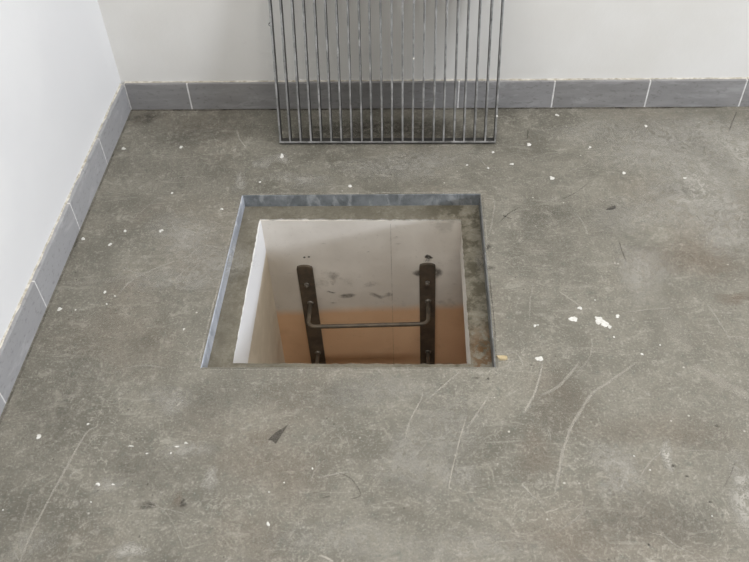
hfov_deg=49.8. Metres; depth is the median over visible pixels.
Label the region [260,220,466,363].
wall
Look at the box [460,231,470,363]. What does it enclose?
wall
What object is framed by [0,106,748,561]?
floor
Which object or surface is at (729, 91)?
baseboard
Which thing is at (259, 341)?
wall
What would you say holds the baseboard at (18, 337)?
attached to the wall at (60, 79)
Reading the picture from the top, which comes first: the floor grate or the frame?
the floor grate
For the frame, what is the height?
0.041 m
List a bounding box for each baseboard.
[0,84,130,415]
[124,77,748,109]
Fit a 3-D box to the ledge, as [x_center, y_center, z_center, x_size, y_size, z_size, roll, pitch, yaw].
[-0.052,0.011,2.156,0.699,0.017,0.645,0,46,2]
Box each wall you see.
[0,0,120,341]
[97,0,748,107]
[233,221,284,363]
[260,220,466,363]
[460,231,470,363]
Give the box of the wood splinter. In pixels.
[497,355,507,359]
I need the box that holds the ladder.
[297,263,435,363]
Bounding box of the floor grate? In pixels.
[268,0,503,142]
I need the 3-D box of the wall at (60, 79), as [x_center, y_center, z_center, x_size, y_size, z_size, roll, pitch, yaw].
[-0.976,-0.171,0.279,0.100,2.900,4.155,0,46,2]
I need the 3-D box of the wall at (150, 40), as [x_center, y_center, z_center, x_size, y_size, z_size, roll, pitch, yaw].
[1.912,-1.614,1.571,5.549,2.900,0.100,0,46,2]
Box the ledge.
[208,205,491,366]
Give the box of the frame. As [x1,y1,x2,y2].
[200,194,495,368]
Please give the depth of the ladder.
2.56 m

